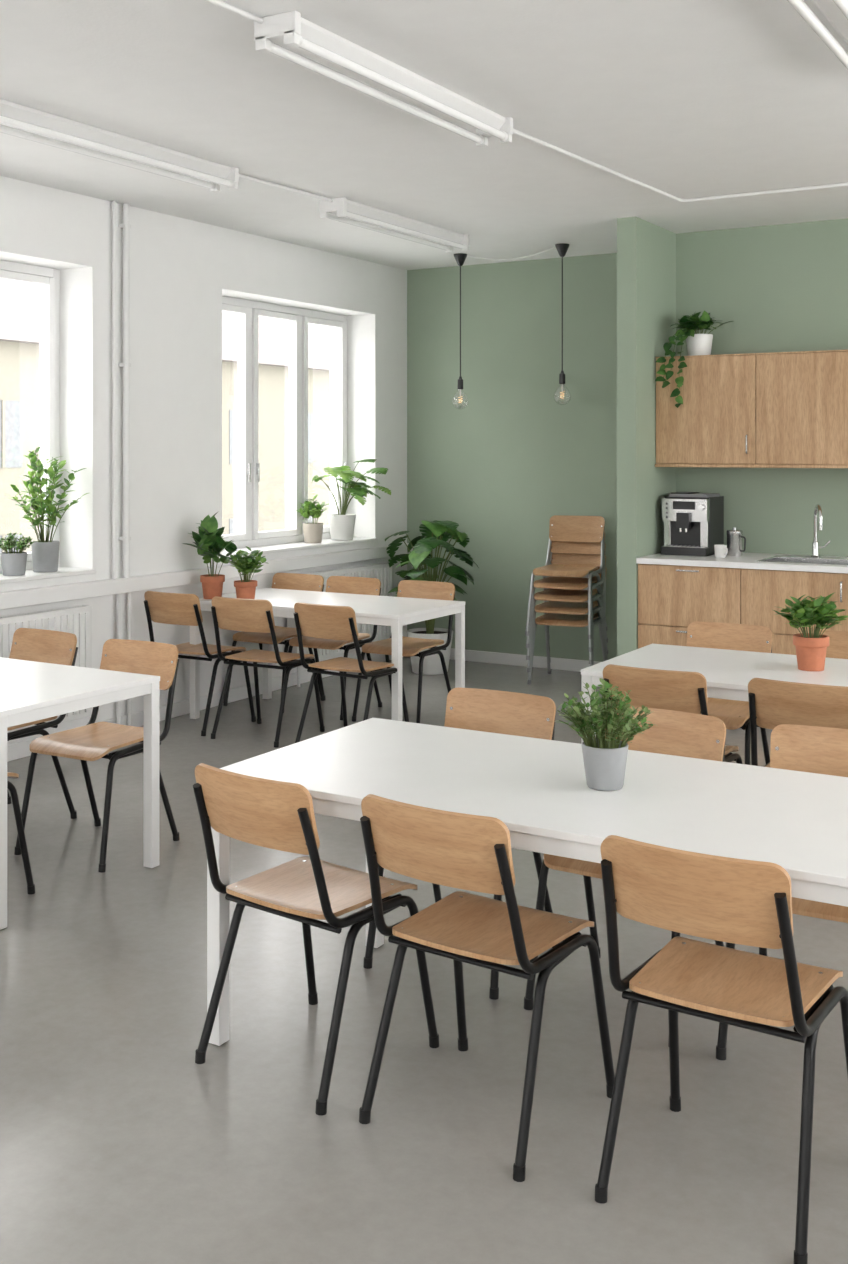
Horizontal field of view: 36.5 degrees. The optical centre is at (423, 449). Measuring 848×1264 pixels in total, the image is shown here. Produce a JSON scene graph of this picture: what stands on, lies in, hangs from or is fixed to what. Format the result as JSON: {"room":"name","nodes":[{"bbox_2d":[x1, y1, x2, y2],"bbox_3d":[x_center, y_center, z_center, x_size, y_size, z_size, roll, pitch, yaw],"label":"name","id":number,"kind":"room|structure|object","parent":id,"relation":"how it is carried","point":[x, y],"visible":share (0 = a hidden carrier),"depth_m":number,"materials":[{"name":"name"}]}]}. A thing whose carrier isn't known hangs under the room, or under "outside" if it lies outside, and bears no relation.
{"room":"common room","nodes":[
{"label":"common room","id":0,"kind":"room"},
{"bbox_2d":[0,176,406,744],"bbox_3d":[-3.328,0.100,5.138,0.420,3.040,12.275,0,0,31],"label":"wall","id":1,"kind":"structure","parent":0,"point":[181,269],"depth_m":7.77,"materials":[{"name":"white paint"}]},
{"bbox_2d":[0,260,59,572],"bbox_3d":[-2.553,-0.180,6.576,0.115,1.700,1.800,0,0,31],"label":"window","id":2,"kind":"structure","parent":1,"relation":"in","point":[48,279],"depth_m":7.27,"materials":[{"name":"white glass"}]},
{"bbox_2d":[0,567,95,583],"bbox_3d":[-2.416,0.679,6.495,0.285,0.022,1.796,0,0,31],"label":"sill","id":3,"kind":"structure","parent":1,"relation":"attached to","point":[29,575],"depth_m":6.94,"materials":[{"name":"white"}]},
{"bbox_2d":[0,532,33,575],"bbox_3d":[-2.188,0.551,6.847,0.218,0.231,0.221,0,0,-9],"label":"potted succulent","id":4,"kind":"object","parent":3,"relation":"on","point":[12,563],"visible":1,"depth_m":6.80,"materials":[{"name":"green plant"}]},
{"bbox_2d":[5,444,87,572],"bbox_3d":[-2.044,0.318,7.016,0.319,0.698,0.439,0,0,31],"label":"potted plant","id":5,"kind":"object","parent":3,"relation":"on","point":[45,552],"visible":0.99,"depth_m":7.02,"materials":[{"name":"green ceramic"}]},
{"bbox_2d":[112,201,131,725],"bbox_3d":[-1.736,0.091,7.372,0.054,3.018,0.144,0,0,31],"label":"pipe","id":6,"kind":"object","parent":1,"relation":"attached to","point":[126,226],"visible":0.8,"depth_m":7.34,"materials":[{"name":"white metal"}]},
{"bbox_2d":[7,653,402,761],"bbox_3d":[-3.141,1.577,5.027,0.015,0.085,11.875,0,0,31],"label":"baseboard","id":7,"kind":"structure","parent":1,"relation":"attached to","point":[21,749],"depth_m":8.00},
{"bbox_2d":[0,543,413,609],"bbox_3d":[-3.119,0.777,5.014,0.065,0.085,11.875,0,0,31],"label":"window sill","id":8,"kind":"structure","parent":1,"relation":"attached to","point":[98,588],"depth_m":7.61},
{"bbox_2d":[222,296,346,549],"bbox_3d":[-1.064,-0.180,9.105,0.115,1.700,1.810,0,0,31],"label":"window","id":9,"kind":"structure","parent":1,"relation":"in","point":[248,312],"depth_m":9.26,"materials":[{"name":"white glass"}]},
{"bbox_2d":[222,537,377,557],"bbox_3d":[-0.926,0.679,9.024,0.285,0.022,1.806,0,0,31],"label":"sill","id":10,"kind":"structure","parent":1,"relation":"attached to","point":[294,546],"depth_m":8.98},
{"bbox_2d":[296,494,328,542],"bbox_3d":[-0.788,0.492,9.222,0.243,0.350,0.262,0,0,31],"label":"potted houseplant","id":11,"kind":"object","parent":10,"relation":"on","point":[313,532],"visible":1,"depth_m":9.20,"materials":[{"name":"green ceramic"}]},
{"bbox_2d":[312,459,390,540],"bbox_3d":[-0.498,0.366,9.489,0.478,0.601,0.477,0,0,31],"label":"monstera","id":12,"kind":"object","parent":10,"relation":"on","point":[341,525],"visible":1,"depth_m":9.45,"materials":[{"name":"green plant"}]},
{"bbox_2d":[0,656,847,1263],"bbox_3d":[0.190,1.680,3.066,8.585,0.120,12.275,0,0,31],"label":"floor","id":13,"kind":"structure","parent":0,"point":[117,1146],"depth_m":3.30,"materials":[{"name":"concrete"}]},
{"bbox_2d":[7,772,34,894],"bbox_3d":[-1.754,1.218,4.589,0.472,0.806,0.529,0,0,31],"label":"dining chair","id":14,"kind":"object","parent":13,"relation":"on","point":[14,796],"visible":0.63,"depth_m":4.66,"materials":[{"name":"metal"}]},
{"bbox_2d":[7,628,77,818],"bbox_3d":[-1.830,1.218,5.600,0.472,0.806,0.529,0,0,33],"label":"dining chair","id":15,"kind":"object","parent":13,"relation":"on","point":[29,644],"visible":0.56,"depth_m":5.75,"materials":[{"name":"wood"}]},
{"bbox_2d":[0,605,91,732],"bbox_3d":[-2.223,1.238,6.474,0.125,0.765,1.400,0,0,31],"label":"radiator","id":16,"kind":"object","parent":13,"relation":"on","point":[77,620],"visible":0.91,"depth_m":6.88,"materials":[{"name":"white metal"}]},
{"bbox_2d":[0,657,159,929],"bbox_3d":[-1.961,1.250,5.084,1.700,0.740,0.800,0,0,31],"label":"dining table","id":17,"kind":"object","parent":13,"relation":"on","point":[30,691],"visible":1,"depth_m":4.86,"materials":[{"name":"white laminate"}]},
{"bbox_2d":[14,639,179,872],"bbox_3d":[-1.313,1.218,5.260,0.472,0.806,0.529,0,0,28],"label":"dining chair","id":18,"kind":"object","parent":13,"relation":"on","point":[92,741],"visible":0.87,"depth_m":5.30,"materials":[{"name":"wood"}]},
{"bbox_2d":[144,591,255,735],"bbox_3d":[-1.334,1.218,7.557,0.472,0.806,0.529,0,0,31],"label":"dining chair","id":19,"kind":"object","parent":13,"relation":"on","point":[160,607],"visible":0.8,"depth_m":7.37,"materials":[{"name":"wood"}]},
{"bbox_2d":[211,596,324,747],"bbox_3d":[-0.900,1.218,7.277,0.472,0.806,0.529,0,0,28],"label":"dining chair","id":20,"kind":"object","parent":13,"relation":"on","point":[236,614],"visible":0.98,"depth_m":7.12,"materials":[{"name":"wood"}]},
{"bbox_2d":[223,573,324,712],"bbox_3d":[-0.941,1.218,8.245,0.472,0.806,0.529,0,0,31],"label":"dining chair","id":21,"kind":"object","parent":13,"relation":"on","point":[292,581],"visible":0.5,"depth_m":8.33,"materials":[{"name":"wood"}]},
{"bbox_2d":[193,763,438,1115],"bbox_3d":[-0.301,1.218,3.426,0.472,0.806,0.529,0,0,38],"label":"dining chair","id":22,"kind":"object","parent":13,"relation":"on","point":[272,814],"visible":0.98,"depth_m":3.31,"materials":[{"name":"wood"}]},
{"bbox_2d":[190,588,464,720],"bbox_3d":[-0.584,1.260,7.679,1.480,0.720,0.760,0,0,31],"label":"dining table","id":23,"kind":"object","parent":13,"relation":"on","point":[396,612],"visible":0.68,"depth_m":7.59,"materials":[{"name":"white laminate"}]},
{"bbox_2d":[183,512,236,598],"bbox_3d":[-1.295,0.635,7.773,0.331,0.528,0.348,0,0,31],"label":"potted ficus","id":24,"kind":"object","parent":23,"relation":"on","point":[209,541],"visible":1,"depth_m":7.73,"materials":[{"name":"plant"}]},
{"bbox_2d":[227,546,268,598],"bbox_3d":[-1.060,0.737,7.689,0.278,0.324,0.226,0,0,31],"label":"potted herb","id":25,"kind":"object","parent":23,"relation":"on","point":[246,588],"visible":0.98,"depth_m":7.65,"materials":[{"name":"plant"}]},
{"bbox_2d":[286,576,381,719],"bbox_3d":[-0.561,1.218,8.033,0.472,0.806,0.529,0,0,29],"label":"dining chair","id":26,"kind":"object","parent":13,"relation":"on","point":[336,584],"visible":0.58,"depth_m":8.12,"materials":[{"name":"wood"}]},
{"bbox_2d":[287,562,393,686],"bbox_3d":[-0.586,1.238,9.253,0.125,0.765,1.250,0,0,31],"label":"radiator","id":27,"kind":"object","parent":13,"relation":"on","point":[381,571],"visible":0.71,"depth_m":9.38,"materials":[{"name":"white metal"}]},
{"bbox_2d":[293,602,408,742],"bbox_3d":[-0.403,1.218,6.985,0.472,0.806,0.529,0,0,35],"label":"dining chair","id":28,"kind":"object","parent":13,"relation":"on","point":[332,622],"visible":0.96,"depth_m":6.85,"materials":[{"name":"wood"}]},
{"bbox_2d":[352,580,454,722],"bbox_3d":[-0.099,1.218,7.772,0.472,0.806,0.529,0,0,31],"label":"dining chair","id":29,"kind":"object","parent":13,"relation":"on","point":[411,646],"visible":0.71,"depth_m":7.79,"materials":[{"name":"wood"}]},
{"bbox_2d":[385,520,477,674],"bbox_3d":[0.039,1.062,9.397,0.673,1.115,0.709,0,0,31],"label":"potted plant","id":30,"kind":"object","parent":13,"relation":"on","point":[435,534],"visible":0.59,"depth_m":9.30,"materials":[{"name":"green plant"}]},
{"bbox_2d":[364,687,559,999],"bbox_3d":[0.143,1.218,4.124,0.472,0.806,0.529,0,0,31],"label":"dining chair","id":31,"kind":"object","parent":13,"relation":"on","point":[494,711],"visible":0.25,"depth_m":4.31,"materials":[{"name":"wood"}]},
{"bbox_2d":[359,794,614,1181],"bbox_3d":[0.146,1.218,3.139,0.472,0.806,0.529,0,0,35],"label":"dining chair","id":32,"kind":"object","parent":13,"relation":"on","point":[469,852],"visible":1,"depth_m":3.02,"materials":[{"name":"wood"}]},
{"bbox_2d":[207,718,847,1045],"bbox_3d":[0.458,1.250,3.369,1.950,0.740,0.840,0,0,31],"label":"dining table","id":33,"kind":"object","parent":13,"relation":"on","point":[796,821],"visible":0.63,"depth_m":3.32,"materials":[{"name":"white laminate"}]},
{"bbox_2d":[554,678,654,790],"bbox_3d":[0.475,0.739,3.350,0.222,0.280,0.269,0,0,-40],"label":"potted plant","id":34,"kind":"object","parent":33,"relation":"on","point":[605,760],"visible":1,"depth_m":3.32,"materials":[{"name":"green plant"}]},
{"bbox_2d":[525,515,607,684],"bbox_3d":[1.019,1.046,9.001,0.472,1.150,0.577,0,0,23],"label":"stacked chairs","id":35,"kind":"object","parent":13,"relation":"on","point":[574,570],"visible":1,"depth_m":9.03,"materials":[{"name":"brown wood"}]},
{"bbox_2d":[524,706,725,1046],"bbox_3d":[0.625,1.218,3.817,0.472,0.806,0.529,0,0,33],"label":"dining chair","id":36,"kind":"object","parent":13,"relation":"on","point":[676,733],"visible":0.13,"depth_m":3.96,"materials":[{"name":"wood"}]},
{"bbox_2d":[617,217,675,655],"bbox_3d":[1.615,0.100,8.484,0.124,3.040,1.491,0,0,30],"label":"wall partition","id":37,"kind":"structure","parent":13,"relation":"on","point":[646,251],"depth_m":7.87,"materials":[{"name":"green paint"}]},
{"bbox_2d":[603,664,742,763],"bbox_3d":[0.973,1.218,5.002,0.472,0.806,0.529,0,0,31],"label":"dining chair","id":38,"kind":"object","parent":13,"relation":"on","point":[683,691],"visible":0.33,"depth_m":4.78,"materials":[{"name":"wood"}]},
{"bbox_2d":[581,644,847,743],"bbox_3d":[1.617,1.250,5.030,1.820,0.740,0.810,0,0,31],"label":"dining table","id":39,"kind":"object","parent":13,"relation":"on","point":[727,673],"visible":0.43,"depth_m":5.22,"materials":[{"name":"white laminate"}]},
{"bbox_2d":[774,593,847,671],"bbox_3d":[1.558,0.722,5.151,0.316,0.314,0.240,0,0,5],"label":"basil","id":40,"kind":"object","parent":39,"relation":"on","point":[811,648],"visible":1,"depth_m":5.11,"materials":[{"name":"plant"}]},
{"bbox_2d":[595,835,847,1263],"bbox_3d":[0.670,1.218,2.824,0.472,0.806,0.529,0,0,33],"label":"dining chair","id":41,"kind":"object","parent":13,"relation":"on","point":[719,898],"visible":1,"depth_m":2.69,"materials":[{"name":"wood"}]},
{"bbox_2d":[687,621,772,764],"bbox_3d":[1.318,1.218,5.823,0.472,0.806,0.529,0,0,31],"label":"dining chair","id":42,"kind":"object","parent":13,"relation":"on","point":[716,635],"visible":0.34,"depth_m":5.96,"materials":[{"name":"wood"}]},
{"bbox_2d":[636,553,847,726],"bbox_3d":[2.566,1.136,7.462,2.545,0.968,0.733,0,0,31],"label":"kitchen cabinet","id":43,"kind":"object","parent":13,"relation":"on","point":[675,592],"visible":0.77,"depth_m":7.57,"materials":[{"name":"brown wood"}]},
{"bbox_2d":[661,492,723,555],"bbox_3d":[1.694,0.462,8.106,0.290,0.385,0.372,0,0,31],"label":"espresso machine","id":44,"kind":"object","parent":43,"relation":"on","point":[693,521],"visible":0.98,"depth_m":8.00,"materials":[{"name":"plastic"}]},
{"bbox_2d":[714,545,727,557],"bbox_3d":[1.806,0.617,7.818,0.074,0.075,0.089,0,0,4],"label":"coffee mug","id":45,"kind":"object","parent":43,"relation":"on","point":[721,551],"visible":1,"depth_m":7.79,"materials":[{"name":"white ceramic"}]},
{"bbox_2d":[727,527,745,555],"bbox_3d":[1.940,0.567,7.971,0.120,0.174,0.098,0,0,17],"label":"coffee pot","id":46,"kind":"object","parent":43,"relation":"on","point":[734,537],"visible":1,"depth_m":7.93,"materials":[{"name":"metal"}]},
{"bbox_2d":[716,724,847,1059],"bbox_3d":[1.106,1.218,3.534,0.472,0.806,0.529,0,0,28],"label":"dining chair","id":47,"kind":"object","parent":13,"relation":"on","point":[812,749],"visible":0.27,"depth_m":3.77,"materials":[{"name":"wood"}]},
{"bbox_2d":[748,678,847,766],"bbox_3d":[1.458,1.218,4.704,0.472,0.806,0.529,0,0,33],"label":"dining chair","id":48,"kind":"object","parent":13,"relation":"on","point":[772,703],"visible":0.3,"depth_m":4.52,"materials":[{"name":"wood"}]},
{"bbox_2d":[813,630,847,658],"bbox_3d":[1.817,1.218,5.529,0.472,0.806,0.529,0,0,29],"label":"dining chair","id":49,"kind":"object","parent":13,"relation":"on","point":[838,640],"visible":0.02,"depth_m":5.77,"materials":[{"name":"wood"}]},
{"bbox_2d":[0,0,847,269],"bbox_3d":[0.190,-1.495,3.066,8.585,0.150,12.275,0,0,31],"label":"ceiling","id":50,"kind":"structure","parent":0,"point":[683,99],"depth_m":5.40,"materials":[{"name":"paint"}]},
{"bbox_2d":[0,99,238,191],"bbox_3d":[-1.403,-1.367,5.834,0.170,0.105,1.570,0,0,31],"label":"fluorescent ceiling light","id":51,"kind":"object","parent":50,"relation":"attached to","point":[12,114],"visible":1,"depth_m":5.77,"materials":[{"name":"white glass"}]},
{"bbox_2d":[254,10,512,146],"bbox_3d":[-0.089,-1.367,4.863,0.170,0.105,1.570,0,0,31],"label":"fluorescent ceiling light","id":52,"kind":"object","parent":50,"relation":"attached to","point":[295,30],"visible":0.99,"depth_m":4.65,"materials":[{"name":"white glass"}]},
{"bbox_2d":[319,197,468,252],"bbox_3d":[-0.148,-1.367,7.886,0.170,0.105,1.480,0,0,31],"label":"fluorescent ceiling light","id":53,"kind":"object","parent":50,"relation":"attached to","point":[344,208],"visible":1,"depth_m":7.74,"materials":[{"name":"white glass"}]},
{"bbox_2d":[452,253,466,402],"bbox_3d":[0.264,-0.857,9.315,0.120,1.126,0.120,0,0,31],"label":"lamp","id":54,"kind":"object","parent":50,"relation":"hanging from","point":[460,258],"visible":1,"depth_m":9.30,"materials":[{"name":"plastic"}]},
{"bbox_2d":[467,247,555,259],"bbox_3d":[0.634,-1.387,9.133,0.725,0.055,0.080,0,0,33],"label":"power cord","id":55,"kind":"object","parent":50,"relation":"attached to","point":[553,247],"visible":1,"depth_m":9.17,"materials":[{"name":"plastic"}]},
{"bbox_2d":[204,0,847,201],"bbox_3d":[0.444,-1.408,5.411,7.780,0.020,4.170,0,0,-26],"label":"conduit","id":56,"kind":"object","parent":50,"relation":"attached to","point":[219,3],"depth_m":6.77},
{"bbox_2d":[555,243,570,403],"bbox_3d":[0.956,-0.865,8.873,0.120,1.111,0.120,0,0,31],"label":"lamp","id":57,"kind":"object","parent":50,"relation":"hanging from","point":[562,248],"visible":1,"depth_m":8.86,"materials":[{"name":"plastic"}]},
{"bbox_2d":[787,0,847,69],"bbox_3d":[1.302,-1.367,4.043,0.170,0.105,1.570,0,0,31],"label":"fluorescent ceiling light","id":58,"kind":"object","parent":50,"relation":"attached to","point":[835,12],"visible":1,"depth_m":4.04,"materials":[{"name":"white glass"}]},
{"bbox_2d":[407,253,616,661],"bbox_3d":[0.903,0.100,9.652,2.289,3.040,0.200,0,0,30],"label":"wall","id":59,"kind":"structure","parent":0,"point":[497,463],"depth_m":9.68,"materials":[{"name":"green paint"}]},
{"bbox_2d":[450,648,600,671],"bbox_3d":[0.855,1.578,9.556,2.274,0.085,0.015,0,0,30],"label":"baseboard","id":60,"kind":"structure","parent":59,"relation":"attached to","point":[470,655],"depth_m":9.62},
{"bbox_2d":[676,218,847,556],"bbox_3d":[4.285,0.100,7.326,5.652,3.040,0.775,0,0,31],"label":"wall","id":61,"kind":"structure","parent":0,"point":[781,287],"depth_m":8.11,"materials":[{"name":"green paint"}]},
{"bbox_2d":[655,350,847,467],"bbox_3d":[2.645,-0.239,7.597,2.545,0.693,0.420,0,0,31],"label":"upper cabinet","id":62,"kind":"object","parent":61,"relation":"attached to","point":[773,409],"visible":1,"depth_m":7.76,"materials":[{"name":"brown wood"}]},
{"bbox_2d":[655,310,731,407],"bbox_3d":[1.713,-0.575,8.069,0.418,0.631,0.410,0,0,31],"label":"pothos","id":63,"kind":"object","parent":62,"relation":"on","point":[697,344],"visible":0.98,"depth_m":8.03,"materials":[{"name":"green plant"}]},
{"bbox_2d":[811,504,830,557],"bbox_3d":[2.397,0.488,7.712,0.117,0.326,0.192,0,0,5],"label":"kitchen faucet","id":64,"kind":"object","parent":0,"point":[815,544],"depth_m":7.77,"materials":[{"name":"silver metal"}]},
{"label":"outside","id":65,"kind":"structure","parent":0,"visible":0},
{"bbox_3d":[-25.765,5.170,20.979,54.305,0.100,90.000,0,0,30],"label":"ground","id":66,"kind":"structure","parent":65,"visible":0},
{"bbox_2d":[0,280,329,552],"bbox_3d":[-10.016,-0.130,38.164,8.800,10.500,24.400,0,0,31],"label":"apartment building","id":67,"kind":"structure","parent":66,"relation":"on","point":[19,302],"depth_m":37.70,"materials":[{"name":"tile"}]}
]}

